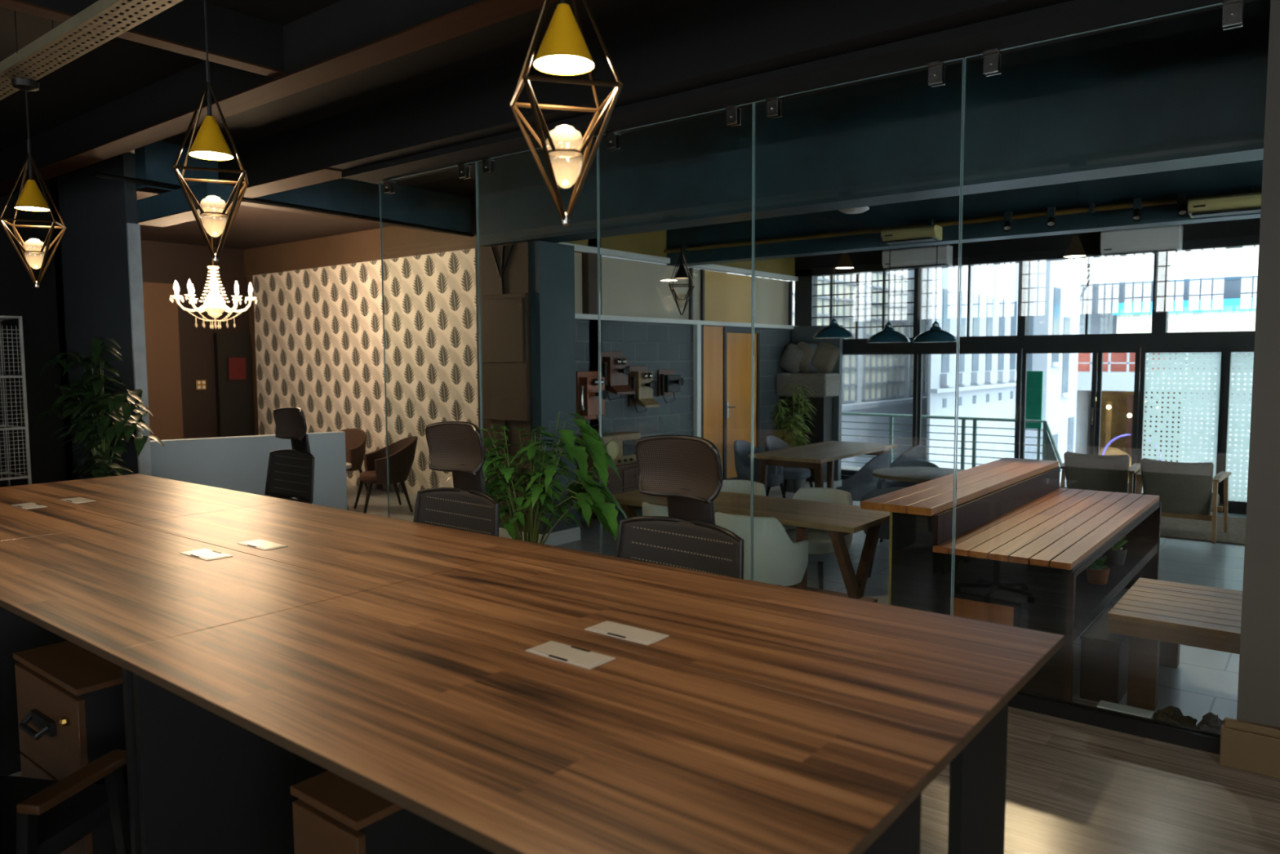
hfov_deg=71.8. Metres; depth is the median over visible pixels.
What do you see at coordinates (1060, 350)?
door
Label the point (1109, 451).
pile
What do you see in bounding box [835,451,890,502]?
shell chair
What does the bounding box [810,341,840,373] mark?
cushion
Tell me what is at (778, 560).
tub chair
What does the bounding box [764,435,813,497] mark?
shell chair
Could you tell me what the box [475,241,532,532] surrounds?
wall column
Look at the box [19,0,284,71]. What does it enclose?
ceiling beam
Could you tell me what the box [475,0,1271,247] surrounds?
ceiling beam
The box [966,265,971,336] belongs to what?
window
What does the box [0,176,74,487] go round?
wall
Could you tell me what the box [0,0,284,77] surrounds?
ceiling beam
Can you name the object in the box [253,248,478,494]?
wall
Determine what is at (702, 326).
ceiling beam
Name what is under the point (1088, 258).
window
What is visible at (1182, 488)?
cushion
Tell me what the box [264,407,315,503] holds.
office chair
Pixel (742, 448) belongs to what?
shell chair
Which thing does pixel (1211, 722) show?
rock
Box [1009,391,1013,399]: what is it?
vent
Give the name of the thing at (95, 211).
column
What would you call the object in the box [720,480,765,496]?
tub chair
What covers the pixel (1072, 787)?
floor
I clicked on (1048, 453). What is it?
balcony railing
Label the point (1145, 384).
window
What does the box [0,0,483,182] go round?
ceiling beam
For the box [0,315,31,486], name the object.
locker
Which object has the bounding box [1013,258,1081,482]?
window
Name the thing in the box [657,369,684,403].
wall telephone
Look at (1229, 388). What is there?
window
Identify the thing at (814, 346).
cushion
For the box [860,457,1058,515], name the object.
countertop
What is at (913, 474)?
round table
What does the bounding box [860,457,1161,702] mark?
table
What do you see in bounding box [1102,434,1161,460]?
hoop
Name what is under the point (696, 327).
ceiling beam
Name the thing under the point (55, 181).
wall
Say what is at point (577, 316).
ceiling beam
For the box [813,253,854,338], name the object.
pendant
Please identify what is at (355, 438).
armchair
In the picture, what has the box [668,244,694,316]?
pendant lamp
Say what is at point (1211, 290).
window
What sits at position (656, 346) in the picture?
brick wall
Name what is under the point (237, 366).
wall sign
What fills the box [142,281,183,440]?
wall
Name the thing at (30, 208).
diffuser
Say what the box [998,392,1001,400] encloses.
vent
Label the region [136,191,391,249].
ceiling
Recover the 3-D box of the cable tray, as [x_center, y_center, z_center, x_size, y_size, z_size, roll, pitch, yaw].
[-1.734,-1.685,3.089,11.088,0.400,0.139,3,6,38]
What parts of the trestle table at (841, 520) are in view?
leg, cross rail, cross rail, leg, leg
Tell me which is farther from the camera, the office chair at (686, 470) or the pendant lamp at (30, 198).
the pendant lamp at (30, 198)
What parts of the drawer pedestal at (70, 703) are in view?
handle, drawer, drawer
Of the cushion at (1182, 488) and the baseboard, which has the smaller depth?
the baseboard
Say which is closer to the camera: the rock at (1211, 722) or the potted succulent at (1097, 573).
the rock at (1211, 722)
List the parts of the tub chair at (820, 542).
seat, leg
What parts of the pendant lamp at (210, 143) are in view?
cord, stem, lamp shade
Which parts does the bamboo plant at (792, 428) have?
pot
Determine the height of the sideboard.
0.519 m
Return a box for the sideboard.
[576,462,639,528]
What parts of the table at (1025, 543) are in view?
panel, inset panel, panel frame, panel, riser panel, panel, edge rail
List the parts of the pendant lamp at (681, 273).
stem, lamp shade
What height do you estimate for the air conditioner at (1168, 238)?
0.250 m
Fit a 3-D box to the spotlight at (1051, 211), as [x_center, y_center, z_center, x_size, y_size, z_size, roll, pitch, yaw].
[3.122,-1.590,6.716,0.060,0.162,0.128,2,5,28]
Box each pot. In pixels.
[1085,567,1110,584]
[1102,546,1127,565]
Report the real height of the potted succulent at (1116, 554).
0.173 m
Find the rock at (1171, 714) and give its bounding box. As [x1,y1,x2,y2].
[1153,705,1199,728]
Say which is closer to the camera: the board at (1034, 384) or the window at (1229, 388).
the window at (1229, 388)
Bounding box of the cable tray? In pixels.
[0,0,182,100]
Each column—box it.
[57,152,137,479]
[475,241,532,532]
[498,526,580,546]
[528,240,577,534]
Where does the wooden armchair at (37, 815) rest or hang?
on the floor at (1072, 787)
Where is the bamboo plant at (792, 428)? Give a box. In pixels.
[767,383,817,492]
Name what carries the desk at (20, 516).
on the floor at (1072, 787)
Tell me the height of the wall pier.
3.150 m
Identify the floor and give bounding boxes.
[8,465,1279,853]
[1128,480,1247,496]
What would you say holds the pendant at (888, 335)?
hanging from the ceiling at (118, 68)
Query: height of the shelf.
0.026 m
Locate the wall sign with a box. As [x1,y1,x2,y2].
[227,357,247,381]
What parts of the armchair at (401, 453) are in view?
leg, seat, leg, backrest, leg, leg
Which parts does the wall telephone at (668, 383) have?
phone cord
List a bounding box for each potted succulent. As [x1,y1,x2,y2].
[1085,555,1110,584]
[1102,535,1127,565]
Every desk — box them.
[0,473,292,523]
[0,489,128,541]
[0,523,377,853]
[108,587,963,853]
[131,500,551,587]
[379,546,1064,853]
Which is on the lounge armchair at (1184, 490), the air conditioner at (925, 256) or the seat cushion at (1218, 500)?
the seat cushion at (1218, 500)
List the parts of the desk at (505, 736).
leg panel, lid, leg panel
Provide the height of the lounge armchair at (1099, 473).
0.649 m
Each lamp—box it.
[0,78,66,288]
[172,0,248,262]
[509,0,622,226]
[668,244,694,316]
[838,206,869,213]
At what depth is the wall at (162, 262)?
11.45 m
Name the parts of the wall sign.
sign frame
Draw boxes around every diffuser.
[15,206,49,210]
[189,151,232,159]
[534,55,593,73]
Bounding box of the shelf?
[1074,539,1153,621]
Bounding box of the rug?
[1160,515,1245,545]
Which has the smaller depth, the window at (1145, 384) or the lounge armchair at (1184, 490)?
the lounge armchair at (1184, 490)
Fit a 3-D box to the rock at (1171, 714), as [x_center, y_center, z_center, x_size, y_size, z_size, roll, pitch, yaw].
[2.159,1.173,3.558,0.169,0.089,0.139,3,6,38]
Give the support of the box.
on the floor at (1072, 787)
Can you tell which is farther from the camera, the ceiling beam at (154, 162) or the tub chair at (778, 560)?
the ceiling beam at (154, 162)
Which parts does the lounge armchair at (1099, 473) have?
armrest, leg, leg, armrest, leg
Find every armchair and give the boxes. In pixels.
[0,749,131,853]
[339,428,367,490]
[353,435,417,513]
[1060,451,1140,493]
[1136,457,1231,543]
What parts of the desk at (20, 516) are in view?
lid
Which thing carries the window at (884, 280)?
in the window frame at (1159, 336)
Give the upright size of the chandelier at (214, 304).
1.338 m
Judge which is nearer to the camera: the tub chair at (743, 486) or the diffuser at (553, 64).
the diffuser at (553, 64)
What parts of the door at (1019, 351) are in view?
pull handle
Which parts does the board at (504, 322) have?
panel door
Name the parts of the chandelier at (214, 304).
candle bulb, candle bulb, arm, arm, suspension rod, candle bulb, arm, arm, candle bulb, arm, candle bulb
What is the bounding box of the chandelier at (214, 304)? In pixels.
[169,217,257,328]
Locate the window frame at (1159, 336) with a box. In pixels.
[794,217,1260,514]
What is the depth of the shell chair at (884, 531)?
6.02 m
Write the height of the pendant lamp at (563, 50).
0.952 m
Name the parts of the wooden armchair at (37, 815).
leg, armrest, leg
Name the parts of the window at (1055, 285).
window sill, window sill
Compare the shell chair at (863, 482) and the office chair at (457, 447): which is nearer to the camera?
the office chair at (457, 447)
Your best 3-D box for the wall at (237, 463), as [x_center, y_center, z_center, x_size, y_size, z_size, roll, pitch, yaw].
[-3.377,0.502,7.736,1.576,0.849,0.097,-3,5,-34]
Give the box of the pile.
[1099,447,1136,480]
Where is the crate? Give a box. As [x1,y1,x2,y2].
[1080,603,1128,703]
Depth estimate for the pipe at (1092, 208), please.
7.10 m
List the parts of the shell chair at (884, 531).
leg, backrest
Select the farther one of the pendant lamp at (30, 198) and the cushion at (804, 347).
the cushion at (804, 347)
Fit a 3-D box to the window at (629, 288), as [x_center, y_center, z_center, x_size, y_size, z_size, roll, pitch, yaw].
[0.561,-1.430,9.565,0.070,0.563,4.400,3,6,38]
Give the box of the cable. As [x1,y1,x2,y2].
[490,244,513,501]
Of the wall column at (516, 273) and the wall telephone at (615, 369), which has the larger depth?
the wall telephone at (615, 369)
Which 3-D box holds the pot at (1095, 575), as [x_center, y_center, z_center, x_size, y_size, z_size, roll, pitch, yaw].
[2.396,0.776,4.633,0.114,0.079,0.114,3,6,38]
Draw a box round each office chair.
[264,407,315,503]
[413,421,499,536]
[614,435,743,578]
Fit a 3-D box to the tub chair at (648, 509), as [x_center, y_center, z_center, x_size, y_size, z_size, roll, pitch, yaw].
[0.267,0.767,5.277,0.546,0.662,0.499,4,6,41]
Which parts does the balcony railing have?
post, post, post, post, plate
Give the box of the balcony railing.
[840,412,1062,471]
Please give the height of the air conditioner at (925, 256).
0.224 m
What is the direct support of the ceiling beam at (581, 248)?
attached to the brick wall at (651, 243)
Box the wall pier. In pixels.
[1236,0,1279,728]
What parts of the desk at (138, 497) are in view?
lid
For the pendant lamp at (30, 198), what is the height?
0.915 m
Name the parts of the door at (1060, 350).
pull handle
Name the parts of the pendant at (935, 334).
lamp shade, cord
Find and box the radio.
[579,431,640,468]
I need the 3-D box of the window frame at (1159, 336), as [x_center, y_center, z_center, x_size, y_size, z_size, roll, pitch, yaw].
[5.183,-0.734,8.805,8.096,3.238,0.158,3,6,38]
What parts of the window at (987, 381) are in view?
window sill, window sill, window sill, window sill, window sill, window sill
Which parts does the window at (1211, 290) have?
balustrade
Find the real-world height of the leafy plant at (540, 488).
1.216 m
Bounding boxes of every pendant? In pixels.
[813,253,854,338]
[866,248,911,342]
[912,244,956,342]
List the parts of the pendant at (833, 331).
lamp shade, cord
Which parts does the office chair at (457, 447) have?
headrest frame, backrest, frame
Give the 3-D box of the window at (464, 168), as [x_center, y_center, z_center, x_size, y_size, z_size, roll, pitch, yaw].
[-1.454,-0.378,6.127,1.033,2.724,0.071,3,6,38]
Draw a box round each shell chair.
[733,440,786,497]
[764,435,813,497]
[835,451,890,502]
[860,487,906,577]
[880,460,939,542]
[889,444,921,466]
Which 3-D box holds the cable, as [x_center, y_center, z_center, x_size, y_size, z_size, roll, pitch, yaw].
[-1.100,-0.385,7.174,0.260,2.151,0.021,3,6,38]
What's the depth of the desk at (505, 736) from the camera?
1.59 m
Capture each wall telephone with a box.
[576,370,606,426]
[600,351,635,400]
[628,365,659,413]
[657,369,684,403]
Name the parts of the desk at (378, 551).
lid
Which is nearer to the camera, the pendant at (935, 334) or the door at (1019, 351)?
the pendant at (935, 334)
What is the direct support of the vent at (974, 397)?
attached to the window at (987, 381)
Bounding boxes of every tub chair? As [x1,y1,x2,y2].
[642,502,668,516]
[714,511,808,586]
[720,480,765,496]
[782,487,853,589]
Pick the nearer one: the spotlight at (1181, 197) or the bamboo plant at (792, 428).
the spotlight at (1181, 197)
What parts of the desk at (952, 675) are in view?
lid, leg panel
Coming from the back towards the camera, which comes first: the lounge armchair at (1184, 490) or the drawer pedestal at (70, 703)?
the lounge armchair at (1184, 490)
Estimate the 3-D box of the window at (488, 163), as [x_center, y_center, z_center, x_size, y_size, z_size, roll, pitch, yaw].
[-0.641,-0.334,5.486,1.029,2.724,0.071,3,6,38]
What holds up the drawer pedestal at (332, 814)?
on the floor at (1072, 787)
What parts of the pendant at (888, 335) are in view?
lamp shade, cord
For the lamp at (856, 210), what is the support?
hanging from the ceiling at (118, 68)
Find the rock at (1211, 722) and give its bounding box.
[1196,711,1223,733]
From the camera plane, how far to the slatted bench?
3.78 m
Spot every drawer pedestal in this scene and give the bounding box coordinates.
[13,640,130,853]
[289,770,495,853]
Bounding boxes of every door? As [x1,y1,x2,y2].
[213,333,254,437]
[703,325,723,473]
[723,327,759,479]
[840,349,923,475]
[911,348,1022,457]
[1019,347,1102,488]
[1088,346,1141,493]
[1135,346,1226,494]
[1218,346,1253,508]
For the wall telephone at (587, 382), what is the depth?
8.07 m
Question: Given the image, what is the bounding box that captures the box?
[1097,700,1154,719]
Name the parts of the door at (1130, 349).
pull handle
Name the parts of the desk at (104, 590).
leg panel, leg panel, lid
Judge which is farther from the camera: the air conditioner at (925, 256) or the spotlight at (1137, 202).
the air conditioner at (925, 256)
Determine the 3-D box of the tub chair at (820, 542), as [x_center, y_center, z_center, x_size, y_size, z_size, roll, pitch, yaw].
[1.075,0.740,5.570,0.546,0.662,0.499,4,6,41]
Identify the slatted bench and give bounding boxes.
[1106,577,1242,711]
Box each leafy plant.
[35,337,164,478]
[447,411,627,544]
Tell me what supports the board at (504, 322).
attached to the wall column at (516, 273)
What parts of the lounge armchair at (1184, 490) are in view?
armrest, leg, seat rail, leg, armrest, leg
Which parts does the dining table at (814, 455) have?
leg, leg, leg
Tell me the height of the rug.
0.011 m
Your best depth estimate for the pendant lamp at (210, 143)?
2.95 m
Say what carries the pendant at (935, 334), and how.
hanging from the ceiling at (118, 68)
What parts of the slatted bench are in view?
leg, leg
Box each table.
[346,462,351,510]
[604,489,889,602]
[747,440,897,492]
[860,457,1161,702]
[872,466,964,482]
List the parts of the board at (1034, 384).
post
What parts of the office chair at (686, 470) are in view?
backrest, headrest frame, frame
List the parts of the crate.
crate lid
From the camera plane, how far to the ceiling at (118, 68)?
5.06 m
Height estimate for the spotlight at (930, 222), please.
0.163 m
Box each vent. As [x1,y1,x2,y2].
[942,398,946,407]
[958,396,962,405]
[972,395,976,404]
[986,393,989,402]
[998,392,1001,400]
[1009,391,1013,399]
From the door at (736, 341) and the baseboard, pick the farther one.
the door at (736, 341)
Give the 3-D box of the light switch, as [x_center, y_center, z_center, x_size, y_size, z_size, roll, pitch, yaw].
[-5.697,-0.547,11.489,0.018,0.123,0.123,3,6,38]
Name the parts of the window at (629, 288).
pane, pane, frame, pane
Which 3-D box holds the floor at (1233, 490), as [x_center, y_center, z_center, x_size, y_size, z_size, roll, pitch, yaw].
[13.099,1.642,22.434,28.160,0.220,28.072,3,6,38]
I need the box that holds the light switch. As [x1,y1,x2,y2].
[195,379,206,389]
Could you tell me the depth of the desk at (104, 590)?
2.59 m
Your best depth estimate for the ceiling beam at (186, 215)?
7.08 m
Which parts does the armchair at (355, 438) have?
backrest, leg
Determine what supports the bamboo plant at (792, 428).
on the floor at (1072, 787)
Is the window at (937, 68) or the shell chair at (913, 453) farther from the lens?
the shell chair at (913, 453)
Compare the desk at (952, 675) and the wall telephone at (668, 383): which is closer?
the desk at (952, 675)
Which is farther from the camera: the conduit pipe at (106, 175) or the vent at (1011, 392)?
the vent at (1011, 392)
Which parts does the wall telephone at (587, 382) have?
phone cord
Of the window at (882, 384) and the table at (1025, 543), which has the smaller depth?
the table at (1025, 543)
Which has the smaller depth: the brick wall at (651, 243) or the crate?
the crate
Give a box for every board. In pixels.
[480,292,529,421]
[1020,370,1043,459]
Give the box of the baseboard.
[1219,717,1279,778]
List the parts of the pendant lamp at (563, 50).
stem, lamp shade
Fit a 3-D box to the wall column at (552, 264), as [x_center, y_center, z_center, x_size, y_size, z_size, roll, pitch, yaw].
[-0.937,-0.269,7.346,0.722,2.420,0.405,3,6,38]
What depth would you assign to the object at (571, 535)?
7.22 m
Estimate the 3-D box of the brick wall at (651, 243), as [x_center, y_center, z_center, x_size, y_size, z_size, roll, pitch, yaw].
[0.578,-2.049,9.344,0.440,0.651,4.822,3,6,38]
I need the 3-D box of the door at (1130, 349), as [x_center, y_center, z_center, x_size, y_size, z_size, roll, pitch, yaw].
[4.859,-0.042,9.075,0.431,1.540,0.057,3,6,38]
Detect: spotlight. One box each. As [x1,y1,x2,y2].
[926,218,934,225]
[1003,211,1013,231]
[1046,206,1056,227]
[1132,197,1142,222]
[1177,193,1186,216]
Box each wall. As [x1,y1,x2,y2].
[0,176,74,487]
[50,176,73,480]
[140,240,249,439]
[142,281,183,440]
[150,431,347,510]
[244,196,603,519]
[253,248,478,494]
[563,230,795,280]
[574,319,791,521]
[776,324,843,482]
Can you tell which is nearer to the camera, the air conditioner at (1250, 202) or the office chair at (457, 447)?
the office chair at (457, 447)
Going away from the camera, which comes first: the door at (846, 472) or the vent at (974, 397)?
the door at (846, 472)
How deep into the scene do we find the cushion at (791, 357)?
10.85 m
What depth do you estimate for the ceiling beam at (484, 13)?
4.36 m
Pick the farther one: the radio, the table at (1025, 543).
the radio
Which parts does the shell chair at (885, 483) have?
backrest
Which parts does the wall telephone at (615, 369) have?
phone cord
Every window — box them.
[378,161,481,517]
[475,135,600,554]
[574,252,792,325]
[597,102,753,580]
[601,255,929,466]
[751,57,964,615]
[812,271,914,338]
[925,262,1018,469]
[952,0,1244,615]
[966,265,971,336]
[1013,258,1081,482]
[1075,246,1258,487]
[1084,257,1090,333]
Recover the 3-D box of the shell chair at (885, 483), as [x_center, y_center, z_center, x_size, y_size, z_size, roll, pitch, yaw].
[2.247,0.617,7.286,0.493,0.636,0.482,2,5,30]
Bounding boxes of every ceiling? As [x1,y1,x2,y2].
[0,0,714,197]
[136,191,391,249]
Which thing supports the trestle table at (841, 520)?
on the floor at (1072, 787)
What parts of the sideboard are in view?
leg, door, drawer, drawer, door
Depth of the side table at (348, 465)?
8.87 m
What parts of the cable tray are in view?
hanger rod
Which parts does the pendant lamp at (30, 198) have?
cord, stem, lamp shade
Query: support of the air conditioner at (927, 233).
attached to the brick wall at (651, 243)
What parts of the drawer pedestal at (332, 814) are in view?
drawer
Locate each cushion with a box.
[778,342,803,373]
[796,341,812,373]
[808,342,820,373]
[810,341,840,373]
[1140,457,1213,515]
[1210,493,1219,511]
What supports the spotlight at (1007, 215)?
attached to the pipe at (1092, 208)
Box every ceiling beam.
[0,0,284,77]
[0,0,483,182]
[0,0,559,195]
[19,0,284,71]
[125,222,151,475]
[134,141,471,232]
[136,186,471,234]
[217,0,1071,188]
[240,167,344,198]
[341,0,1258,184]
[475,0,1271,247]
[556,242,798,280]
[574,313,799,328]
[666,160,1262,266]
[693,324,701,437]
[701,324,703,438]
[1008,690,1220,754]
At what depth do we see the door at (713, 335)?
9.81 m
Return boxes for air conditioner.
[880,224,942,244]
[882,244,952,270]
[1100,224,1182,257]
[1187,191,1261,217]
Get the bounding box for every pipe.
[93,171,473,236]
[663,186,1262,253]
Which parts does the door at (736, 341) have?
handle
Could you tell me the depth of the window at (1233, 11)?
3.69 m
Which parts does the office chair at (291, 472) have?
backrest, headrest frame, frame, seat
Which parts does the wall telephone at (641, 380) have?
phone cord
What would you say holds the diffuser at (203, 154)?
attached to the pendant lamp at (210, 143)
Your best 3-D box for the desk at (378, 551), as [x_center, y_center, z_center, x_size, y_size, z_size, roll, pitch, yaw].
[-1.173,0.822,3.344,1.653,0.857,0.706,3,6,38]
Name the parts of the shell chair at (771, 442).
leg, leg, backrest, leg, seat, leg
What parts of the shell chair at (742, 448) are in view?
backrest, seat, leg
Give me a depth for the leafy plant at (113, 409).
6.69 m
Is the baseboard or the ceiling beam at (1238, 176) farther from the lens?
the ceiling beam at (1238, 176)
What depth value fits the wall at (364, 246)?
10.16 m
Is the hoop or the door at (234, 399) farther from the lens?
the hoop

